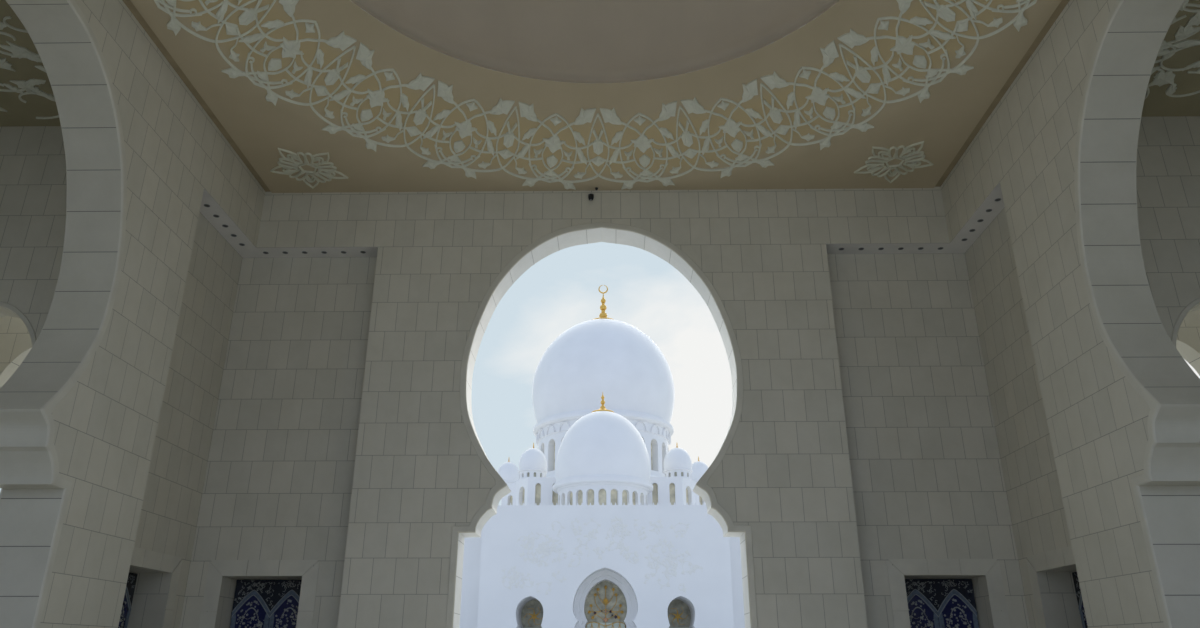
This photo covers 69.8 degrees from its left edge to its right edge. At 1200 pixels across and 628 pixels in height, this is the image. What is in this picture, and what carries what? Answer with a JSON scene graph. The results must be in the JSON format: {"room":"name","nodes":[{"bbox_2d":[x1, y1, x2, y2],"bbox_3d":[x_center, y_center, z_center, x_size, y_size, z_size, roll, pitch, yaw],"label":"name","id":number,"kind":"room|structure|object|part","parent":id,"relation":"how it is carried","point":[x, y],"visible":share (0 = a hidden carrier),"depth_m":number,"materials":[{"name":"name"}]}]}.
{"room":"mosque","nodes":[
{"label":"mosque","id":0,"kind":"room"},
{"bbox_2d":[0,0,60,126],"bbox_3d":[-10.427,-4.824,11.100,5.695,0.001,8.380,0,-22,1],"label":"ceiling","id":1,"kind":"structure","parent":0,"point":[19,113],"depth_m":13.96,"materials":[{"name":"beige paint"}]},
{"bbox_2d":[0,16,58,118],"bbox_3d":[-10.317,-3.942,13.248,5.472,0.050,3.379,0,-22,1],"label":"ceiling ornament","id":2,"kind":"object","parent":1,"relation":"attached to","point":[19,52],"visible":0.46,"depth_m":13.45,"materials":[{"name":"white paint"}]},
{"bbox_2d":[0,126,66,338],"bbox_3d":[-10.361,1.514,13.348,5.695,10.300,0.500,0,-22,1],"label":"wall","id":3,"kind":"structure","parent":0,"point":[33,187],"depth_m":14.31,"materials":[{"name":"stone"}]},
{"bbox_2d":[0,301,36,497],"bbox_3d":[-9.792,2.984,12.472,2.182,6.920,0.026,0,-22,1],"label":"trim","id":4,"kind":"structure","parent":3,"relation":"attached to","point":[15,310],"depth_m":13.61,"materials":[{"name":"stone"}]},
{"bbox_2d":[0,0,264,627],"bbox_3d":[-7.341,-0.207,9.447,1.070,10.600,13.730,0,-22,1],"label":"wall","id":5,"kind":"structure","parent":0,"point":[106,425],"depth_m":12.17,"materials":[{"name":"stone"}]},
{"bbox_2d":[0,1,66,499],"bbox_3d":[-7.589,0.202,9.046,0.026,9.542,5.172,0,-22,1],"label":"trim","id":6,"kind":"structure","parent":5,"relation":"attached to","point":[6,1],"depth_m":11.96,"materials":[{"name":"stone"}]},
{"bbox_2d":[32,0,126,627],"bbox_3d":[-6.801,0.198,9.035,0.026,9.542,5.172,0,-22,1],"label":"trim","id":7,"kind":"structure","parent":5,"relation":"attached to","point":[47,409],"depth_m":11.20,"materials":[{"name":"stone"}]},
{"bbox_2d":[118,572,137,627],"bbox_3d":[-7.743,5.268,13.242,0.042,2.550,1.398,0,-22,1],"label":"mosaic panel","id":8,"kind":"object","parent":5,"relation":"attached to","point":[132,577],"visible":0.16,"depth_m":14.05,"materials":[{"name":"blue tile"}]},
{"bbox_2d":[130,547,181,627],"bbox_3d":[-7.168,5.295,13.223,0.016,3.185,1.950,0,-22,1],"label":"trim","id":9,"kind":"structure","parent":5,"relation":"attached to","point":[144,558],"depth_m":14.17,"materials":[{"name":"stone"}]},
{"bbox_2d":[351,0,839,82],"bbox_3d":[-0.075,-7.055,11.827,9.380,2.420,9.380,0,-22,1],"label":"ceiling","id":10,"kind":"structure","parent":0,"point":[572,41],"depth_m":15.52,"materials":[{"name":"beige paint"}]},
{"bbox_2d":[123,0,1069,192],"bbox_3d":[-0.075,-5.429,11.177,13.510,1.082,13.300,0,-22,1],"label":"ceiling","id":11,"kind":"structure","parent":0,"point":[956,104],"depth_m":15.25,"materials":[{"name":"beige paint"}]},
{"bbox_2d":[270,148,348,188],"bbox_3d":[-5.595,-2.759,16.357,1.428,0.039,1.444,0,-22,1],"label":"rosette","id":12,"kind":"object","parent":11,"relation":"attached to","point":[294,165],"visible":1,"depth_m":16.30,"materials":[{"name":"beige paint"}]},
{"bbox_2d":[154,0,1036,189],"bbox_3d":[-0.075,-5.299,11.127,13.168,0.870,13.142,-3,-22,8],"label":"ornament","id":13,"kind":"object","parent":11,"relation":"attached to","point":[904,45],"visible":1,"depth_m":15.10,"materials":[{"name":"white paint"}]},
{"bbox_2d":[167,17,180,35],"bbox_3d":[-6.309,-4.264,12.696,0.163,0.113,0.357,0,-22,-1],"label":"flower","id":14,"kind":"object","parent":13,"relation":"on","point":[174,25],"depth_m":12.67,"materials":[{"name":"beige paint"}]},
{"bbox_2d":[191,21,206,30],"bbox_3d":[-6.012,-4.299,12.867,0.118,0.103,0.235,-5,-22,13],"label":"flower","id":15,"kind":"object","parent":13,"relation":"on","point":[198,27],"depth_m":12.84,"materials":[{"name":"beige paint"}]},
{"bbox_2d":[221,68,244,77],"bbox_3d":[-5.851,-3.849,13.735,0.209,0.113,0.299,-9,-23,21],"label":"flower","id":16,"kind":"object","parent":13,"relation":"on","point":[232,72],"depth_m":13.70,"materials":[{"name":"beige paint"}]},
{"bbox_2d":[229,49,239,61],"bbox_3d":[-5.743,-4.051,13.489,0.118,0.103,0.235,-12,-25,28],"label":"flower","id":17,"kind":"object","parent":13,"relation":"on","point":[233,55],"depth_m":13.47,"materials":[{"name":"beige paint"}]},
{"bbox_2d":[239,0,268,24],"bbox_3d":[-5.286,-4.589,13.089,0.467,0.302,0.206,-9,-23,21],"label":"flower","id":18,"kind":"object","parent":13,"relation":"on","point":[249,15],"depth_m":13.08,"materials":[{"name":"beige paint"}]},
{"bbox_2d":[265,90,277,105],"bbox_3d":[-5.489,-3.612,14.326,0.163,0.113,0.357,-6,-23,15],"label":"flower","id":19,"kind":"object","parent":13,"relation":"on","point":[271,96],"depth_m":14.30,"materials":[{"name":"beige paint"}]},
{"bbox_2d":[285,89,298,98],"bbox_3d":[-5.162,-3.683,14.410,0.118,0.103,0.235,-13,-25,28],"label":"flower","id":20,"kind":"object","parent":13,"relation":"on","point":[291,94],"depth_m":14.39,"materials":[{"name":"beige paint"}]},
{"bbox_2d":[324,108,334,118],"bbox_3d":[-4.708,-3.474,14.931,0.235,0.103,0.118,19,-29,-39],"label":"flower","id":21,"kind":"object","parent":13,"relation":"on","point":[329,114],"depth_m":14.91,"materials":[{"name":"beige paint"}]},
{"bbox_2d":[322,125,342,133],"bbox_3d":[-4.721,-3.266,15.194,0.209,0.113,0.299,-17,-27,36],"label":"flower","id":22,"kind":"object","parent":13,"relation":"on","point":[332,129],"depth_m":15.16,"materials":[{"name":"beige paint"}]},
{"bbox_2d":[324,58,347,84],"bbox_3d":[-4.440,-4.053,14.429,0.467,0.302,0.206,-17,-27,36],"label":"flower","id":23,"kind":"object","parent":13,"relation":"on","point":[333,75],"depth_m":14.40,"materials":[{"name":"beige paint"}]},
{"bbox_2d":[365,139,376,151],"bbox_3d":[-4.188,-3.079,15.660,0.163,0.113,0.357,-14,-26,30],"label":"flower","id":24,"kind":"object","parent":13,"relation":"on","point":[370,144],"depth_m":15.63,"materials":[{"name":"beige paint"}]},
{"bbox_2d":[382,134,393,142],"bbox_3d":[-3.860,-3.186,15.651,0.235,0.103,0.118,18,-28,-38],"label":"flower","id":25,"kind":"object","parent":13,"relation":"on","point":[387,138],"depth_m":15.62,"materials":[{"name":"beige paint"}]},
{"bbox_2d":[413,98,431,124],"bbox_3d":[-3.205,-3.634,15.478,0.206,0.302,0.467,14,-26,-31],"label":"flower","id":26,"kind":"object","parent":13,"relation":"on","point":[420,115],"depth_m":15.45,"materials":[{"name":"beige paint"}]},
{"bbox_2d":[420,147,430,154],"bbox_3d":[-3.260,-3.037,16.025,0.235,0.103,0.118,10,-24,-24],"label":"flower","id":27,"kind":"object","parent":13,"relation":"on","point":[426,151],"depth_m":16.01,"materials":[{"name":"beige paint"}]},
{"bbox_2d":[422,161,440,168],"bbox_3d":[-3.178,-2.832,16.278,0.299,0.113,0.209,14,-26,-31],"label":"flower","id":28,"kind":"object","parent":13,"relation":"on","point":[431,164],"depth_m":16.25,"materials":[{"name":"beige paint"}]},
{"bbox_2d":[464,168,475,178],"bbox_3d":[-2.521,-2.712,16.577,0.357,0.113,0.163,17,-27,-36],"label":"flower","id":29,"kind":"object","parent":13,"relation":"on","point":[469,172],"depth_m":16.54,"materials":[{"name":"beige paint"}]},
{"bbox_2d":[478,161,489,168],"bbox_3d":[-2.221,-2.854,16.481,0.235,0.103,0.118,10,-24,-23],"label":"flower","id":30,"kind":"object","parent":13,"relation":"on","point":[482,165],"depth_m":16.46,"materials":[{"name":"beige paint"}]},
{"bbox_2d":[503,121,516,147],"bbox_3d":[-1.692,-3.369,16.142,0.206,0.302,0.467,6,-23,-15],"label":"flower","id":31,"kind":"object","parent":13,"relation":"on","point":[509,137],"depth_m":16.13,"materials":[{"name":"beige paint"}]},
{"bbox_2d":[515,167,526,173],"bbox_3d":[-1.530,-2.777,16.674,0.235,0.103,0.118,3,-22,-8],"label":"flower","id":32,"kind":"object","parent":13,"relation":"on","point":[520,170],"depth_m":16.64,"materials":[{"name":"beige paint"}]},
{"bbox_2d":[522,178,538,186],"bbox_3d":[-1.360,-2.587,16.892,0.299,0.113,0.209,6,-23,-15],"label":"flower","id":33,"kind":"object","parent":13,"relation":"on","point":[530,182],"depth_m":16.85,"materials":[{"name":"beige paint"}]},
{"bbox_2d":[561,180,575,189],"bbox_3d":[-0.637,-2.544,16.998,0.357,0.113,0.163,9,-23,-21],"label":"flower","id":34,"kind":"object","parent":13,"relation":"on","point":[567,184],"depth_m":16.95,"materials":[{"name":"beige paint"}]},
{"bbox_2d":[574,172,584,178],"bbox_3d":[-0.392,-2.717,16.826,0.235,0.103,0.118,3,-22,-7],"label":"flower","id":35,"kind":"object","parent":13,"relation":"on","point":[579,175],"depth_m":16.80,"materials":[{"name":"beige paint"}]},
{"bbox_2d":[593,128,602,154],"bbox_3d":[-0.036,-3.280,16.363,0.206,0.302,0.467,0,-22,1],"label":"flower","id":36,"kind":"object","parent":13,"relation":"on","point":[598,143],"depth_m":16.36,"materials":[{"name":"beige paint"}]},
{"bbox_2d":[610,171,622,178],"bbox_3d":[0.329,-2.718,16.821,0.235,0.103,0.118,-3,-22,8],"label":"flower","id":37,"kind":"object","parent":13,"relation":"on","point":[616,174],"depth_m":16.80,"materials":[{"name":"beige paint"}]},
{"bbox_2d":[621,180,635,189],"bbox_3d":[0.572,-2.551,16.981,0.299,0.113,0.209,0,-22,1],"label":"flower","id":38,"kind":"object","parent":13,"relation":"on","point":[628,184],"depth_m":16.93,"materials":[{"name":"beige paint"}]},
{"bbox_2d":[659,178,674,185],"bbox_3d":[1.297,-2.590,16.884,0.357,0.113,0.163,2,-22,-5],"label":"flower","id":39,"kind":"object","parent":13,"relation":"on","point":[665,181],"depth_m":16.83,"materials":[{"name":"beige paint"}]},
{"bbox_2d":[670,167,680,173],"bbox_3d":[1.465,-2.785,16.655,0.235,0.103,0.118,-4,-22,9],"label":"flower","id":40,"kind":"object","parent":13,"relation":"on","point":[675,170],"depth_m":16.63,"materials":[{"name":"beige paint"}]},
{"bbox_2d":[678,120,692,146],"bbox_3d":[1.617,-3.377,16.120,0.206,0.302,0.467,-7,-23,17],"label":"flower","id":41,"kind":"object","parent":13,"relation":"on","point":[686,136],"depth_m":16.10,"materials":[{"name":"beige paint"}]},
{"bbox_2d":[707,160,718,167],"bbox_3d":[2.153,-2.866,16.453,0.235,0.103,0.118,-10,-24,24],"label":"flower","id":42,"kind":"object","parent":13,"relation":"on","point":[712,164],"depth_m":16.43,"materials":[{"name":"beige paint"}]},
{"bbox_2d":[721,167,732,177],"bbox_3d":[2.447,-2.728,16.537,0.299,0.113,0.209,-7,-23,17],"label":"flower","id":43,"kind":"object","parent":13,"relation":"on","point":[726,171],"depth_m":16.50,"materials":[{"name":"beige paint"}]},
{"bbox_2d":[755,159,773,167],"bbox_3d":[3.109,-2.845,16.247,0.357,0.113,0.163,-4,-22,11],"label":"flower","id":44,"kind":"object","parent":13,"relation":"on","point":[764,163],"depth_m":16.20,"materials":[{"name":"beige paint"}]},
{"bbox_2d":[765,146,775,153],"bbox_3d":[3.185,-3.054,15.983,0.235,0.103,0.118,-11,-24,25],"label":"flower","id":45,"kind":"object","parent":13,"relation":"on","point":[770,149],"depth_m":15.96,"materials":[{"name":"beige paint"}]},
{"bbox_2d":[764,96,782,123],"bbox_3d":[3.119,-3.651,15.436,0.206,0.302,0.467,-15,-26,32],"label":"flower","id":46,"kind":"object","parent":13,"relation":"on","point":[775,113],"depth_m":15.41,"materials":[{"name":"beige paint"}]},
{"bbox_2d":[802,133,814,140],"bbox_3d":[3.778,-3.206,15.601,0.235,0.103,0.118,-19,-29,39],"label":"flower","id":47,"kind":"object","parent":13,"relation":"on","point":[807,137],"depth_m":15.57,"materials":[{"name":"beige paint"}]},
{"bbox_2d":[820,137,830,149],"bbox_3d":[4.098,-3.103,15.600,0.299,0.113,0.209,-15,-26,32],"label":"flower","id":48,"kind":"object","parent":13,"relation":"on","point":[825,142],"depth_m":15.57,"materials":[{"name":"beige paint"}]},
{"bbox_2d":[846,55,870,82],"bbox_3d":[4.338,-4.076,14.372,0.467,0.302,0.206,16,-27,-35],"label":"flower","id":49,"kind":"object","parent":13,"relation":"on","point":[861,73],"depth_m":14.35,"materials":[{"name":"beige paint"}]},
{"bbox_2d":[853,122,873,131],"bbox_3d":[4.638,-3.287,15.141,0.357,0.113,0.163,-12,-25,27],"label":"flower","id":50,"kind":"object","parent":13,"relation":"on","point":[862,126],"depth_m":15.09,"materials":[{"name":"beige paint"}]},
{"bbox_2d":[861,107,870,116],"bbox_3d":[4.615,-3.499,14.870,0.235,0.103,0.118,-20,-29,40],"label":"flower","id":51,"kind":"object","parent":13,"relation":"on","point":[866,111],"depth_m":14.86,"materials":[{"name":"beige paint"}]},
{"bbox_2d":[895,87,909,95],"bbox_3d":[5.061,-3.709,14.343,0.118,0.103,0.235,12,-25,-28],"label":"flower","id":52,"kind":"object","parent":13,"relation":"on","point":[903,91],"depth_m":14.32,"materials":[{"name":"beige paint"}]},
{"bbox_2d":[918,87,929,102],"bbox_3d":[5.378,-3.642,14.253,0.209,0.113,0.299,16,-27,-35],"label":"flower","id":53,"kind":"object","parent":13,"relation":"on","point":[923,94],"depth_m":14.22,"materials":[{"name":"beige paint"}]},
{"bbox_2d":[924,0,954,21],"bbox_3d":[5.164,-4.617,13.021,0.467,0.302,0.206,8,-23,-19],"label":"flower","id":54,"kind":"object","parent":13,"relation":"on","point":[944,12],"depth_m":13.01,"materials":[{"name":"beige paint"}]},
{"bbox_2d":[955,46,965,57],"bbox_3d":[5.629,-4.080,13.415,0.118,0.103,0.235,12,-25,-27],"label":"flower","id":55,"kind":"object","parent":13,"relation":"on","point":[959,53],"depth_m":13.39,"materials":[{"name":"beige paint"}]},
{"bbox_2d":[950,64,973,74],"bbox_3d":[5.748,-3.876,13.666,0.163,0.113,0.357,20,-29,-40],"label":"flower","id":56,"kind":"object","parent":13,"relation":"on","point":[961,69],"depth_m":13.62,"materials":[{"name":"beige paint"}]},
{"bbox_2d":[988,18,1002,27],"bbox_3d":[5.888,-4.330,12.790,0.118,0.103,0.235,5,-22,-12],"label":"flower","id":57,"kind":"object","parent":13,"relation":"on","point":[996,22],"depth_m":12.75,"materials":[{"name":"beige paint"}]},
{"bbox_2d":[1013,12,1027,31],"bbox_3d":[6.173,-4.296,12.615,0.209,0.113,0.299,8,-23,-19],"label":"flower","id":58,"kind":"object","parent":13,"relation":"on","point":[1019,21],"depth_m":12.59,"materials":[{"name":"beige paint"}]},
{"bbox_2d":[854,141,932,182],"bbox_3d":[5.573,-2.839,16.156,1.428,0.039,1.444,0,-22,1],"label":"rosette","id":59,"kind":"object","parent":11,"relation":"attached to","point":[913,164],"visible":1,"depth_m":16.10,"materials":[{"name":"beige paint"}]},
{"bbox_2d":[0,187,1199,627],"bbox_3d":[0.033,2.375,15.906,26.400,10.600,1.300,0,-22,1],"label":"wall","id":60,"kind":"structure","parent":0,"point":[784,473],"depth_m":15.87,"materials":[{"name":"stone"}]},
{"bbox_2d":[199,560,319,627],"bbox_3d":[-5.854,5.774,14.420,1.930,3.185,0.016,0,-22,1],"label":"trim","id":61,"kind":"structure","parent":60,"relation":"attached to","point":[226,567],"depth_m":14.90,"materials":[{"name":"stone"}]},
{"bbox_2d":[230,580,301,627],"bbox_3d":[-5.841,5.957,14.966,1.388,2.550,0.042,0,-22,1],"label":"mosaic panel","id":62,"kind":"object","parent":60,"relation":"attached to","point":[257,603],"visible":0.92,"depth_m":15.28,"materials":[{"name":"blue tile"}]},
{"bbox_2d":[588,193,593,200],"bbox_3d":[-0.178,-2.314,17.007,0.110,0.184,0.144,0,-22,1],"label":"security camera","id":63,"kind":"object","parent":60,"relation":"attached to","point":[590,195],"visible":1,"depth_m":16.95,"materials":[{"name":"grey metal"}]},
{"bbox_2d":[446,222,757,627],"bbox_3d":[0.023,2.622,15.098,5.172,9.542,0.026,0,-22,1],"label":"trim","id":64,"kind":"structure","parent":60,"relation":"attached to","point":[500,483],"depth_m":15.35,"materials":[{"name":"stone"}]},
{"bbox_2d":[905,579,978,627],"bbox_3d":[5.918,5.892,14.803,1.388,2.550,0.042,0,-22,1],"label":"mosaic panel","id":65,"kind":"object","parent":60,"relation":"attached to","point":[932,603],"visible":0.91,"depth_m":15.11,"materials":[{"name":"blue tile"}]},
{"bbox_2d":[886,559,1009,627],"bbox_3d":[5.914,5.709,14.257,1.930,3.185,0.016,0,-22,1],"label":"trim","id":66,"kind":"structure","parent":60,"relation":"attached to","point":[901,619],"depth_m":14.74,"materials":[{"name":"stone"}]},
{"bbox_2d":[941,0,1199,627],"bbox_3d":[7.197,-0.288,9.246,1.070,10.600,13.730,0,-22,1],"label":"wall","id":67,"kind":"structure","parent":0,"point":[1097,420],"depth_m":11.98,"materials":[{"name":"stone"}]},
{"bbox_2d":[1026,545,1074,627],"bbox_3d":[7.189,5.216,13.024,0.016,3.185,1.950,0,-22,1],"label":"trim","id":68,"kind":"structure","parent":67,"relation":"attached to","point":[1064,556],"depth_m":13.97,"materials":[{"name":"stone"}]},
{"bbox_2d":[1072,572,1087,627],"bbox_3d":[7.764,5.182,13.028,0.042,2.550,1.398,0,-22,1],"label":"mosaic panel","id":69,"kind":"object","parent":67,"relation":"attached to","point":[1074,574],"visible":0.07,"depth_m":13.90,"materials":[{"name":"blue tile"}]},
{"bbox_2d":[1074,0,1171,627],"bbox_3d":[6.650,0.123,8.849,0.026,9.542,5.172,0,-22,1],"label":"trim","id":70,"kind":"structure","parent":67,"relation":"attached to","point":[1154,404],"depth_m":11.01,"materials":[{"name":"stone"}]},
{"bbox_2d":[1136,1,1199,378],"bbox_3d":[7.438,0.119,8.838,0.026,9.542,5.172,0,-22,1],"label":"trim","id":71,"kind":"structure","parent":67,"relation":"attached to","point":[1184,1],"depth_m":11.77,"materials":[{"name":"stone"}]},
{"bbox_2d":[1136,116,1199,338],"bbox_3d":[10.342,1.399,13.062,5.695,10.300,0.500,0,-22,1],"label":"wall","id":72,"kind":"structure","parent":0,"point":[1168,150],"depth_m":14.04,"materials":[{"name":"stone"}]},
{"bbox_2d":[1171,298,1199,346],"bbox_3d":[9.766,2.876,12.201,2.182,6.920,0.026,0,-22,1],"label":"trim","id":73,"kind":"structure","parent":72,"relation":"attached to","point":[1194,303],"depth_m":13.32,"materials":[{"name":"stone"}]},
{"bbox_2d":[1141,0,1199,116],"bbox_3d":[10.276,-4.938,10.814,5.695,0.001,8.380,0,-22,1],"label":"ceiling","id":74,"kind":"structure","parent":0,"point":[1157,103],"depth_m":13.91,"materials":[{"name":"beige paint"}]},
{"bbox_2d":[1145,0,1199,98],"bbox_3d":[10.281,-4.056,12.963,5.472,0.050,3.379,0,-22,1],"label":"ceiling ornament","id":75,"kind":"object","parent":74,"relation":"attached to","point":[1161,78],"visible":0.46,"depth_m":13.07,"materials":[{"name":"white paint"}]},
{"label":"outside","id":76,"kind":"structure","parent":0,"visible":0},
{"bbox_3d":[1.363,40.660,96.815,320.000,0.380,450.000,0,-22,1],"label":"floor","id":77,"kind":"structure","parent":76,"visible":0},
{"bbox_2d":[459,285,744,627],"bbox_3d":[1.339,18.848,154.472,90.000,82.898,100.935,0,-22,1],"label":"mosque","id":78,"kind":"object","parent":77,"relation":"on","point":[601,524],"visible":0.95,"depth_m":99.47,"materials":[{"name":"white stone"}]},
{"bbox_3d":[-10.379,24.427,132.899,4.488,0.320,4.488,0,-22,1],"label":"turret cornice","id":79,"kind":"part","parent":78,"relation":"part of","materials":[{"name":"white stone"}]},
{"bbox_3d":[0.421,25.240,124.538,14.600,1.400,14.600,0,-22,1],"label":"cornice","id":80,"kind":"part","parent":78,"relation":"part of","materials":[{"name":"white stone"}]},
{"bbox_3d":[0.754,26.625,188.604,30.800,4.000,30.800,0,-22,1],"label":"cornice","id":81,"kind":"part","parent":78,"relation":"part of","materials":[{"name":"white stone"}]},
{"bbox_3d":[12.018,24.303,132.589,4.488,0.320,4.488,0,-22,1],"label":"turret cornice","id":82,"kind":"part","parent":78,"relation":"part of","materials":[{"name":"white stone"}]}
]}

